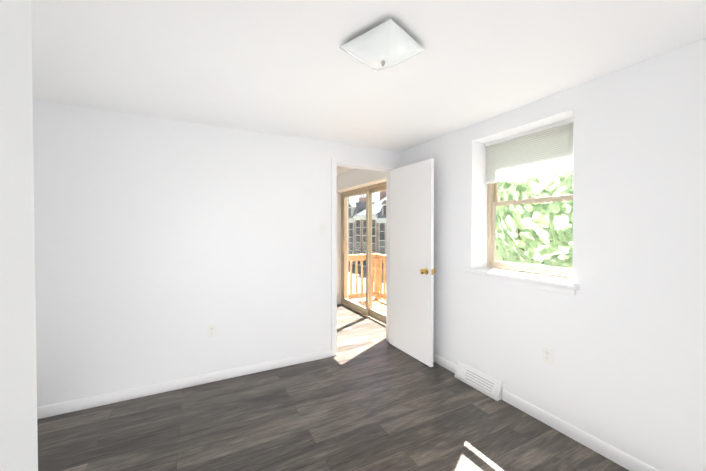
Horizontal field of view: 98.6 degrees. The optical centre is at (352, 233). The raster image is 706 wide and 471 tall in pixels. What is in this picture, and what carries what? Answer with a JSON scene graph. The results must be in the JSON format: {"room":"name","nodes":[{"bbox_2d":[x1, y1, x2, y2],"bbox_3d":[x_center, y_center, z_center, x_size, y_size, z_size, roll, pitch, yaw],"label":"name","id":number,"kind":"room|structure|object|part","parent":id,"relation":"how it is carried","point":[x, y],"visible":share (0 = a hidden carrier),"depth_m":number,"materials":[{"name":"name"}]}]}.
{"room":"empty bedroom","nodes":[
{"label":"empty bedroom","id":0,"kind":"room"},
{"bbox_2d":[0,0,37,470],"bbox_3d":[0.024,0.234,-0.806,0.110,2.260,3.213,0,1,-28],"label":"wall","id":1,"kind":"structure","parent":0,"point":[18,416],"depth_m":0.54,"materials":[{"name":"paint"}]},
{"bbox_2d":[33,100,399,406],"bbox_3d":[-1.029,0.182,2.850,3.510,2.260,0.110,0,1,-28],"label":"wall","id":2,"kind":"structure","parent":0,"point":[161,244],"depth_m":2.53,"materials":[{"name":"paint"}]},
{"bbox_2d":[37,349,331,418],"bbox_3d":[-1.391,1.275,2.608,2.629,0.080,0.013,0,1,-28],"label":"baseboard","id":3,"kind":"structure","parent":2,"relation":"attached to","point":[123,395],"depth_m":2.53,"materials":[{"name":"paint"}]},
{"bbox_2d":[207,324,215,337],"bbox_3d":[-1.246,0.862,2.680,0.070,0.115,0.008,0,1,-28],"label":"outlet","id":4,"kind":"object","parent":2,"relation":"attached to","point":[211,328],"visible":1,"depth_m":2.68,"materials":[{"name":"white plastic"}]},
{"bbox_2d":[320,223,325,234],"bbox_3d":[-0.307,-0.042,3.153,0.070,0.115,0.016,0,1,-28],"label":"light switch","id":5,"kind":"object","parent":2,"relation":"attached to","point":[322,228],"visible":1,"depth_m":3.15,"materials":[{"name":"white plastic"}]},
{"bbox_2d":[331,157,396,355],"bbox_3d":[0.114,0.253,3.448,0.832,2.101,0.138,0,1,-28],"label":"door frame","id":6,"kind":"structure","parent":2,"relation":"attached to","point":[349,163],"depth_m":3.23,"materials":[{"name":"paint"}]},
{"bbox_2d":[389,158,433,366],"bbox_3d":[0.603,0.285,3.241,0.035,2.018,0.700,0,1,-28],"label":"door","id":7,"kind":"structure","parent":2,"relation":"in","point":[411,250],"depth_m":3.17,"materials":[{"name":"paint"}]},
{"bbox_2d":[420,268,435,274],"bbox_3d":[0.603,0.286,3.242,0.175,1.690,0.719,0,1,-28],"label":"door handle","id":8,"kind":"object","parent":7,"relation":"attached to","point":[425,271],"depth_m":2.95,"materials":[{"name":"gold metal"}]},
{"bbox_2d":[37,304,628,470],"bbox_3d":[-0.169,1.407,1.427,3.920,0.150,7.540,0,1,-28],"label":"floor","id":9,"kind":"structure","parent":0,"point":[368,397],"depth_m":2.08,"materials":[{"name":"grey wood"}]},
{"bbox_2d":[31,0,705,174],"bbox_3d":[-0.169,-0.997,1.392,3.920,0.140,7.540,0,1,-28],"label":"ceiling","id":10,"kind":"structure","parent":0,"point":[290,68],"depth_m":1.61,"materials":[{"name":"paint"}]},
{"bbox_2d":[339,19,424,71],"bbox_3d":[0.146,-0.874,1.491,0.306,0.110,0.306,1,1,41],"label":"flush-mount light fixture","id":11,"kind":"object","parent":10,"relation":"attached to","point":[389,43],"visible":1,"depth_m":1.42,"materials":[{"name":"white glass"}]},
{"bbox_2d":[337,38,705,470],"bbox_3d":[1.435,0.191,2.248,0.300,2.260,7.540,0,1,-28],"label":"wall","id":12,"kind":"structure","parent":0,"point":[621,333],"depth_m":1.78,"materials":[{"name":"paint"}]},
{"bbox_2d":[341,182,385,326],"bbox_3d":[0.229,0.286,4.688,0.140,2.000,1.760,0,1,-28],"label":"sliding door","id":13,"kind":"structure","parent":12,"relation":"in","point":[368,311],"depth_m":4.67,"materials":[{"name":"beige wood"}]},
{"bbox_2d":[433,353,456,372],"bbox_3d":[0.754,1.267,3.210,0.030,0.080,0.930,0,1,-28],"label":"baseboard","id":14,"kind":"structure","parent":12,"relation":"attached to","point":[437,359],"depth_m":2.95,"materials":[{"name":"paint"}]},
{"bbox_2d":[454,360,502,400],"bbox_3d":[1.057,1.246,2.590,0.068,0.140,0.440,0,1,-28],"label":"air vent","id":15,"kind":"object","parent":12,"relation":"in","point":[483,383],"visible":1,"depth_m":2.55,"materials":[{"name":"white metal"}]},
{"bbox_2d":[464,268,578,295],"bbox_3d":[1.299,0.356,2.354,0.245,0.075,0.885,0,1,-28],"label":"window sill","id":16,"kind":"structure","parent":12,"relation":"attached to","point":[562,285],"depth_m":2.24,"materials":[{"name":"paint"}]},
{"bbox_2d":[487,124,572,278],"bbox_3d":[1.438,-0.242,2.418,0.081,1.120,0.805,0,1,-28],"label":"window","id":17,"kind":"structure","parent":12,"relation":"in","point":[493,202],"depth_m":2.50,"materials":[{"name":"beige wood"}]},
{"bbox_2d":[485,117,573,189],"bbox_3d":[1.368,-0.550,2.383,0.042,0.498,0.771,0,1,-28],"label":"window blind","id":18,"kind":"object","parent":17,"relation":"attached to","point":[535,152],"visible":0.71,"depth_m":2.35,"materials":[{"name":"white fabric"}]},
{"bbox_3d":[1.438,-0.242,2.418,0.036,0.990,0.675,0,1,-28],"label":"glass","id":19,"kind":"part","parent":17,"relation":"part of","materials":[{"name":"clear glass"}]},
{"bbox_2d":[542,346,552,365],"bbox_3d":[1.344,0.848,2.098,0.008,0.115,0.070,0,1,-28],"label":"outlet","id":20,"kind":"object","parent":12,"relation":"attached to","point":[547,355],"visible":1,"depth_m":2.10,"materials":[{"name":"white plastic"}]},
{"bbox_2d":[502,389,658,470],"bbox_3d":[2.088,1.303,0.675,0.013,0.080,3.900,0,1,-28],"label":"baseboard","id":21,"kind":"structure","parent":12,"relation":"attached to","point":[616,455],"depth_m":1.92,"materials":[{"name":"paint"}]},
{"label":"outside","id":22,"kind":"structure","parent":0,"visible":0},
{"bbox_2d":[349,263,385,301],"bbox_3d":[6.080,4.055,31.403,120.000,0.300,130.000,0,1,-28],"label":"ground","id":23,"kind":"structure","parent":22,"point":[359,285],"depth_m":25.06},
{"bbox_2d":[349,253,385,314],"bbox_3d":[0.706,2.363,5.068,0.930,3.835,2.560,0,1,-28],"label":"deck","id":24,"kind":"object","parent":23,"relation":"on","point":[374,284],"depth_m":6.12,"materials":[{"name":"brown wood"}]},
{"bbox_2d":[349,191,385,270],"bbox_3d":[7.922,-1.053,32.124,9.600,10.207,49.700,0,1,-28],"label":"house","id":25,"kind":"structure","parent":23,"relation":"on","point":[376,207],"depth_m":35.56,"materials":[{"name":"stone"}]},
{"bbox_2d":[496,171,572,278],"bbox_3d":[6.529,-0.341,9.228,11.609,9.123,13.044,0,1,-28],"label":"trees","id":26,"kind":"object","parent":23,"relation":"on","point":[545,226],"depth_m":4.99,"materials":[{"name":"green plant"}]}
]}

